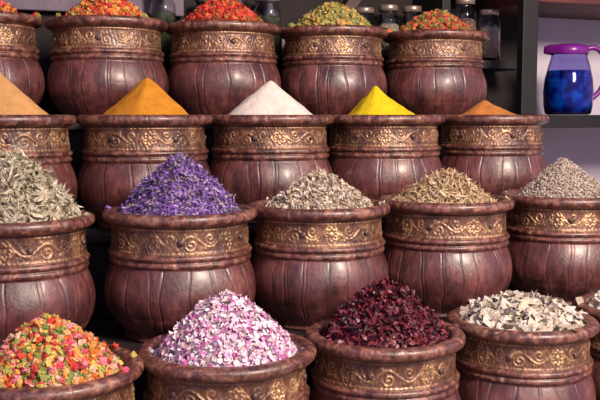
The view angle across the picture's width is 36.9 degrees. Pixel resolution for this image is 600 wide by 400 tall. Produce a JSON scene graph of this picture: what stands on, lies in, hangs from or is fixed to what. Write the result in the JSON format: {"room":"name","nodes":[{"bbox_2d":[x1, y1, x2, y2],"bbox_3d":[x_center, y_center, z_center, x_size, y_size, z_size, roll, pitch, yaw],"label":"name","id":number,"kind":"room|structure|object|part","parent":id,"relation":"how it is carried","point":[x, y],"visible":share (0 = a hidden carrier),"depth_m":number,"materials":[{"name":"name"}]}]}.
{"room":"food shop","nodes":[
{"label":"food shop","id":0,"kind":"room"},
{"bbox_2d":[17,0,517,321],"bbox_3d":[-0.651,-0.279,4.541,4.200,2.700,0.080,-2,6,-22],"label":"wall","id":1,"kind":"structure","parent":0,"point":[501,85],"depth_m":4.84,"materials":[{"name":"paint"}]},
{"bbox_2d":[3,0,183,17],"bbox_3d":[-1.529,-0.975,4.043,2.050,0.220,0.060,-2,6,-22],"label":"trim","id":2,"kind":"structure","parent":1,"relation":"attached to","point":[60,6],"depth_m":4.19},
{"bbox_2d":[342,0,361,8],"bbox_3d":[0.301,-1.075,4.728,0.444,0.546,0.050,-2,6,-22],"label":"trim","id":3,"kind":"structure","parent":1,"relation":"attached to","point":[350,3],"depth_m":4.70,"materials":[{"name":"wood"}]},
{"bbox_2d":[162,0,599,127],"bbox_3d":[0.854,-0.945,4.680,3.640,1.200,0.665,-2,6,-22],"label":"display shelf","id":4,"kind":"object","parent":1,"relation":"attached to","point":[528,12],"visible":0.39,"depth_m":4.56,"materials":[{"name":"black paint"}]},
{"bbox_2d":[150,0,175,51],"bbox_3d":[-0.650,-0.847,4.271,0.120,0.300,0.120,-2,6,-22],"label":"glass jar","id":5,"kind":"object","parent":4,"relation":"on","point":[165,10],"visible":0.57,"depth_m":4.22,"materials":[{"name":"glass"}]},
{"bbox_2d":[238,0,250,9],"bbox_3d":[-0.298,-0.865,4.412,0.120,0.310,0.120,-2,6,-22],"label":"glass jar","id":6,"kind":"object","parent":4,"relation":"on","point":[246,2],"visible":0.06,"depth_m":4.37,"materials":[{"name":"glass"}]},
{"bbox_2d":[254,0,281,54],"bbox_3d":[-0.159,-0.865,4.469,0.140,0.300,0.140,-2,6,-22],"label":"glass jar","id":7,"kind":"object","parent":4,"relation":"on","point":[269,11],"visible":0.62,"depth_m":4.41,"materials":[{"name":"glass"}]},
{"bbox_2d":[355,7,375,25],"bbox_3d":[0.333,-0.864,4.668,0.120,0.260,0.120,-2,6,-22],"label":"glass jar","id":8,"kind":"object","parent":4,"relation":"on","point":[367,12],"visible":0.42,"depth_m":4.62,"materials":[{"name":"glass"}]},
{"bbox_3d":[0.333,-0.979,4.658,0.102,0.030,0.102,-2,6,-22],"label":"lid","id":9,"kind":"part","parent":8,"relation":"part of","materials":[{"name":"metal"}]},
{"bbox_3d":[0.333,-0.851,4.670,0.120,0.234,0.120,-2,6,-22],"label":"glass","id":10,"kind":"part","parent":8,"relation":"part of","materials":[{"name":"clear glass"}]},
{"bbox_2d":[377,4,399,56],"bbox_3d":[0.463,-0.879,4.720,0.120,0.280,0.120,-2,6,-22],"label":"glass jar","id":11,"kind":"object","parent":4,"relation":"on","point":[388,18],"visible":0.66,"depth_m":4.67,"materials":[{"name":"glass"}]},
{"bbox_3d":[0.463,-1.002,4.708,0.102,0.032,0.102,-2,6,-22],"label":"lid","id":12,"kind":"part","parent":11,"relation":"part of","materials":[{"name":"metal"}]},
{"bbox_2d":[400,5,421,27],"bbox_3d":[0.592,-0.884,4.772,0.120,0.280,0.120,-2,6,-22],"label":"glass jar","id":13,"kind":"object","parent":4,"relation":"on","point":[410,11],"visible":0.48,"depth_m":4.72,"materials":[{"name":"glass"}]},
{"bbox_3d":[0.592,-0.870,4.773,0.120,0.252,0.120,-2,6,-22],"label":"glass","id":14,"kind":"part","parent":13,"relation":"part of","materials":[{"name":"clear glass"}]},
{"bbox_3d":[0.592,-1.007,4.760,0.102,0.032,0.102,-2,6,-22],"label":"lid","id":15,"kind":"part","parent":13,"relation":"part of","materials":[{"name":"metal"}]},
{"bbox_2d":[453,0,476,29],"bbox_3d":[0.878,-0.913,4.809,0.128,0.330,0.128,-2,6,-22],"label":"glass jar","id":16,"kind":"object","parent":4,"relation":"on","point":[465,11],"visible":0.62,"depth_m":4.75,"materials":[{"name":"glass"}]},
{"bbox_3d":[0.878,-1.058,4.796,0.109,0.038,0.109,-2,6,-22],"label":"lid","id":17,"kind":"part","parent":16,"relation":"part of","materials":[{"name":"metal"}]},
{"bbox_2d":[477,9,500,59],"bbox_3d":[1.016,-0.886,4.846,0.124,0.270,0.124,-2,6,-22],"label":"glass jar","id":18,"kind":"object","parent":4,"relation":"on","point":[488,22],"visible":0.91,"depth_m":4.79,"materials":[{"name":"glass"}]},
{"bbox_3d":[1.016,-1.005,4.835,0.105,0.031,0.105,-2,6,-22],"label":"lid","id":19,"kind":"part","parent":18,"relation":"part of","materials":[{"name":"metal"}]},
{"bbox_3d":[1.131,-0.974,4.457,0.090,1.099,0.050,-2,6,-22],"label":"post","id":20,"kind":"part","parent":4,"relation":"part of","materials":[{"name":"black paint"}]},
{"bbox_2d":[543,43,599,114],"bbox_3d":[1.440,-0.640,4.786,0.296,0.372,0.260,-4,7,-36],"label":"water pitcher","id":21,"kind":"object","parent":4,"relation":"on","point":[568,89],"visible":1,"depth_m":4.68,"materials":[{"name":"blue glass"}]},
{"bbox_3d":[1.425,-0.796,4.761,0.199,0.058,0.199,5,8,45],"label":"lid","id":22,"kind":"part","parent":21,"relation":"part of","materials":[{"name":"purple plastic"}]},
{"bbox_3d":[1.568,-0.675,4.772,0.120,0.292,0.028,0,5,0],"label":"handle","id":23,"kind":"part","parent":21,"relation":"part of","materials":[{"name":"purple plastic"}]},
{"bbox_2d":[536,17,599,182],"bbox_3d":[1.853,-0.374,5.548,1.200,2.700,0.080,-2,6,-22],"label":"wall","id":24,"kind":"structure","parent":0,"point":[581,146],"depth_m":5.39,"materials":[{"name":"white paint"}]},
{"bbox_3d":[0.396,1.422,1.162,9.500,0.050,7.600,-2,6,-22],"label":"floor","id":25,"kind":"structure","parent":0,"visible":0},
{"bbox_2d":[68,122,514,399],"bbox_3d":[-0.166,0.448,3.390,3.090,1.469,1.905,-2,6,-22],"label":"display stand","id":26,"kind":"object","parent":25,"relation":"on","point":[98,240],"visible":0.02,"depth_m":3.21,"materials":[{"name":"brown wood"}]},
{"bbox_2d":[0,11,44,104],"bbox_3d":[-1.282,-0.520,3.581,0.507,0.421,0.511,5,7,41],"label":"pot","id":27,"kind":"object","parent":26,"relation":"on","point":[19,53],"visible":0.8,"depth_m":3.47,"materials":[{"name":"brown ceramic"}]},
{"bbox_2d":[0,0,40,16],"bbox_3d":[-1.284,-0.742,3.559,0.434,0.178,0.436,-4,7,-37],"label":"heap","id":28,"kind":"object","parent":27,"relation":"in","point":[4,6],"visible":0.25,"depth_m":3.51,"materials":[{"name":"food"}]},
{"bbox_2d":[0,115,77,202],"bbox_3d":[-1.061,-0.096,3.244,0.506,0.421,0.512,1,6,14],"label":"pot","id":29,"kind":"object","parent":26,"relation":"on","point":[45,138],"visible":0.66,"depth_m":3.10,"materials":[{"name":"brown ceramic"}]},
{"bbox_2d":[0,72,48,114],"bbox_3d":[-1.062,-0.357,3.219,0.400,0.214,0.400,-2,6,-22],"label":"cone","id":30,"kind":"object","parent":29,"relation":"on","point":[13,101],"visible":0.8,"depth_m":3.13,"materials":[{"name":"orange food"}]},
{"bbox_2d":[0,210,95,344],"bbox_3d":[-0.895,0.255,2.824,0.501,0.421,0.496,4,7,35],"label":"pot","id":31,"kind":"object","parent":26,"relation":"on","point":[47,272],"visible":0.77,"depth_m":2.64,"materials":[{"name":"brown ceramic"}]},
{"bbox_2d":[0,149,89,236],"bbox_3d":[-0.893,-0.023,2.800,0.450,0.288,0.466,-2,6,-22],"label":"heap","id":32,"kind":"object","parent":31,"relation":"in","point":[28,193],"visible":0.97,"depth_m":2.71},
{"bbox_2d":[0,344,143,399],"bbox_3d":[-0.682,0.651,2.456,0.507,0.421,0.511,2,6,24],"label":"pot","id":33,"kind":"object","parent":26,"relation":"on","point":[118,385],"visible":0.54,"depth_m":2.27,"materials":[{"name":"brown ceramic"}]},
{"bbox_2d":[0,313,136,387],"bbox_3d":[-0.670,0.410,2.443,0.469,0.214,0.442,3,6,30],"label":"heap","id":34,"kind":"object","parent":33,"relation":"in","point":[49,350],"visible":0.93,"depth_m":2.34,"materials":[{"name":"multicoloured food"}]},
{"bbox_2d":[44,15,168,116],"bbox_3d":[-0.804,-0.538,3.773,0.506,0.421,0.512,-3,6,-27],"label":"pot","id":35,"kind":"object","parent":26,"relation":"on","point":[97,60],"visible":0.83,"depth_m":3.56,"materials":[{"name":"brown ceramic"}]},
{"bbox_2d":[56,0,147,17],"bbox_3d":[-0.810,-0.771,3.735,0.420,0.202,0.448,-2,6,-22],"label":"heap","id":36,"kind":"object","parent":35,"relation":"in","point":[86,7],"visible":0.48,"depth_m":3.63,"materials":[{"name":"food"}]},
{"bbox_2d":[76,115,212,229],"bbox_3d":[-0.587,-0.114,3.433,0.511,0.421,0.506,-4,6,-33],"label":"pot","id":37,"kind":"object","parent":26,"relation":"on","point":[119,151],"visible":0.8,"depth_m":3.22,"materials":[{"name":"brown ceramic"}]},
{"bbox_2d":[103,78,188,114],"bbox_3d":[-0.588,-0.365,3.410,0.400,0.196,0.400,-2,6,-22],"label":"cone","id":38,"kind":"object","parent":37,"relation":"on","point":[146,98],"visible":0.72,"depth_m":3.33,"materials":[{"name":"orange food"}]},
{"bbox_2d":[102,203,256,342],"bbox_3d":[-0.401,0.236,3.022,0.511,0.421,0.507,-3,6,-32],"label":"pot","id":39,"kind":"object","parent":26,"relation":"on","point":[160,267],"visible":0.81,"depth_m":2.81,"materials":[{"name":"brown ceramic"}]},
{"bbox_2d":[104,153,248,215],"bbox_3d":[-0.402,-0.034,2.995,0.455,0.273,0.449,-3,6,-33],"label":"heap","id":40,"kind":"object","parent":39,"relation":"in","point":[178,185],"visible":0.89,"depth_m":2.90,"materials":[{"name":"purple plant"}]},
{"bbox_2d":[165,20,280,114],"bbox_3d":[-0.335,-0.556,3.959,0.506,0.421,0.511,2,6,19],"label":"pot","id":41,"kind":"object","parent":26,"relation":"on","point":[216,65],"visible":0.83,"depth_m":3.75,"materials":[{"name":"brown ceramic"}]},
{"bbox_2d":[178,0,263,21],"bbox_3d":[-0.337,-0.794,3.948,0.431,0.208,0.449,-1,6,-12],"label":"heap","id":42,"kind":"object","parent":41,"relation":"in","point":[212,9],"visible":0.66,"depth_m":3.83,"materials":[{"name":"red food"}]},
{"bbox_2d":[136,332,316,399],"bbox_3d":[-0.213,0.634,2.643,0.522,0.421,0.516,-2,6,-19],"label":"pot","id":43,"kind":"object","parent":26,"relation":"on","point":[285,379],"visible":0.71,"depth_m":2.43,"materials":[{"name":"brown ceramic"}]},
{"bbox_2d":[148,289,304,366],"bbox_3d":[-0.218,0.381,2.618,0.443,0.239,0.460,-1,6,-11],"label":"heap","id":44,"kind":"object","parent":43,"relation":"in","point":[226,329],"visible":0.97,"depth_m":2.51,"materials":[{"name":"pink plant"}]},
{"bbox_2d":[210,115,333,223],"bbox_3d":[-0.118,-0.132,3.623,0.511,0.421,0.507,-1,5,-11],"label":"pot","id":45,"kind":"object","parent":26,"relation":"on","point":[256,157],"visible":0.73,"depth_m":3.41,"materials":[{"name":"brown ceramic"}]},
{"bbox_2d":[228,81,312,114],"bbox_3d":[-0.118,-0.384,3.599,0.400,0.186,0.400,-2,6,-22],"label":"cone","id":46,"kind":"object","parent":45,"relation":"on","point":[269,99],"visible":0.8,"depth_m":3.51,"materials":[{"name":"white food"}]},
{"bbox_2d":[248,198,389,330],"bbox_3d":[0.066,0.218,3.210,0.506,0.421,0.512,-1,5,-10],"label":"pot","id":47,"kind":"object","parent":26,"relation":"on","point":[306,263],"visible":0.84,"depth_m":3.00,"materials":[{"name":"brown ceramic"}]},
{"bbox_2d":[265,167,384,208],"bbox_3d":[0.068,-0.018,3.200,0.431,0.203,0.456,-1,6,-14],"label":"heap","id":48,"kind":"object","parent":47,"relation":"in","point":[314,190],"visible":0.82,"depth_m":3.10,"materials":[{"name":"beige food"}]},
{"bbox_2d":[278,24,387,114],"bbox_3d":[0.153,-0.574,4.156,0.507,0.421,0.511,-3,6,-32],"label":"pot","id":49,"kind":"object","parent":26,"relation":"on","point":[328,69],"visible":0.85,"depth_m":3.94,"materials":[{"name":"brown ceramic"}]},
{"bbox_2d":[282,1,372,28],"bbox_3d":[0.149,-0.810,4.122,0.439,0.207,0.450,-1,5,-10],"label":"heap","id":50,"kind":"object","parent":49,"relation":"in","point":[328,13],"visible":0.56,"depth_m":4.03,"materials":[{"name":"green food"}]},
{"bbox_2d":[305,319,465,399],"bbox_3d":[0.265,0.615,2.837,0.499,0.421,0.504,-1,5,-9],"label":"pot","id":51,"kind":"object","parent":26,"relation":"on","point":[341,371],"visible":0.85,"depth_m":2.63,"materials":[{"name":"brown ceramic"}]},
{"bbox_2d":[313,275,460,347],"bbox_3d":[0.269,0.358,2.822,0.466,0.246,0.456,1,5,8],"label":"heap","id":52,"kind":"object","parent":51,"relation":"in","point":[385,313],"visible":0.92,"depth_m":2.71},
{"bbox_2d":[328,115,444,218],"bbox_3d":[0.352,-0.150,3.813,0.512,0.421,0.506,-2,6,-21],"label":"pot","id":53,"kind":"object","parent":26,"relation":"on","point":[378,155],"visible":0.74,"depth_m":3.60,"materials":[{"name":"brown ceramic"}]},
{"bbox_2d":[348,86,414,114],"bbox_3d":[0.353,-0.389,3.790,0.400,0.182,0.400,-2,6,-22],"label":"cone","id":54,"kind":"object","parent":53,"relation":"on","point":[375,102],"visible":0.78,"depth_m":3.70,"materials":[{"name":"yellow food"}]},
{"bbox_2d":[383,29,488,114],"bbox_3d":[0.653,-0.593,4.358,0.506,0.421,0.512,1,5,8],"label":"pot","id":55,"kind":"object","parent":26,"relation":"on","point":[430,71],"visible":0.84,"depth_m":4.15,"materials":[{"name":"brown ceramic"}]},
{"bbox_2d":[387,9,475,32],"bbox_3d":[0.647,-0.825,4.350,0.460,0.193,0.441,4,7,37],"label":"heap","id":56,"kind":"object","parent":55,"relation":"in","point":[436,19],"visible":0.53,"depth_m":4.24,"materials":[{"name":"red food"}]},
{"bbox_2d":[378,193,514,317],"bbox_3d":[0.546,0.200,3.404,0.511,0.421,0.506,3,6,28],"label":"pot","id":57,"kind":"object","parent":26,"relation":"on","point":[451,255],"visible":0.86,"depth_m":3.19,"materials":[{"name":"brown ceramic"}]},
{"bbox_2d":[391,167,509,202],"bbox_3d":[0.537,-0.031,3.379,0.456,0.196,0.450,-1,6,-13],"label":"heap","id":58,"kind":"object","parent":57,"relation":"in","point":[444,186],"visible":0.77,"depth_m":3.30,"materials":[{"name":"beige food"}]},
{"bbox_2d":[438,115,548,195],"bbox_3d":[0.850,-0.169,4.013,0.496,0.421,0.491,-1,5,-8],"label":"pot","id":59,"kind":"object","parent":26,"relation":"on","point":[500,153],"visible":0.73,"depth_m":3.80,"materials":[{"name":"brown ceramic"}]},
{"bbox_2d":[461,100,516,114],"bbox_3d":[0.850,-0.378,3.993,0.388,0.130,0.388,-2,6,-22],"label":"cone","id":60,"kind":"object","parent":59,"relation":"on","point":[484,107],"visible":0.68,"depth_m":3.92,"materials":[{"name":"orange food"}]},
{"bbox_2d":[446,305,599,399],"bbox_3d":[0.740,0.597,3.027,0.496,0.421,0.492,0,5,-1],"label":"pot","id":61,"kind":"object","parent":26,"relation":"on","point":[507,364],"visible":0.67,"depth_m":2.83,"materials":[{"name":"brown ceramic"}]},
{"bbox_2d":[459,290,587,334],"bbox_3d":[0.751,0.383,3.002,0.441,0.162,0.452,1,5,6],"label":"heap","id":62,"kind":"object","parent":61,"relation":"in","point":[516,310],"visible":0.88,"depth_m":2.92,"materials":[{"name":"beige food"}]},
{"bbox_2d":[499,189,599,305],"bbox_3d":[1.052,0.181,3.609,0.507,0.421,0.511,1,6,14],"label":"pot","id":63,"kind":"object","parent":26,"relation":"on","point":[553,246],"visible":0.8,"depth_m":3.39,"materials":[{"name":"brown ceramic"}]},
{"bbox_2d":[505,157,599,197],"bbox_3d":[1.042,-0.063,3.593,0.429,0.219,0.462,3,6,25],"label":"heap","id":64,"kind":"object","parent":63,"relation":"in","point":[563,178],"visible":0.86,"depth_m":3.49,"materials":[{"name":"beige food"}]},
{"bbox_2d":[572,293,599,399],"bbox_3d":[1.238,0.578,3.226,0.512,0.421,0.506,-2,6,-18],"label":"pot","id":65,"kind":"object","parent":26,"relation":"on","point":[594,341],"visible":0.39,"depth_m":3.12,"materials":[{"name":"brown ceramic"}]},
{"bbox_2d":[576,289,599,308],"bbox_3d":[1.240,0.359,3.219,0.437,0.169,0.447,4,6,33],"label":"heap","id":66,"kind":"object","parent":65,"relation":"in","point":[594,302],"visible":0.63,"depth_m":3.24,"materials":[{"name":"beige food"}]}
]}

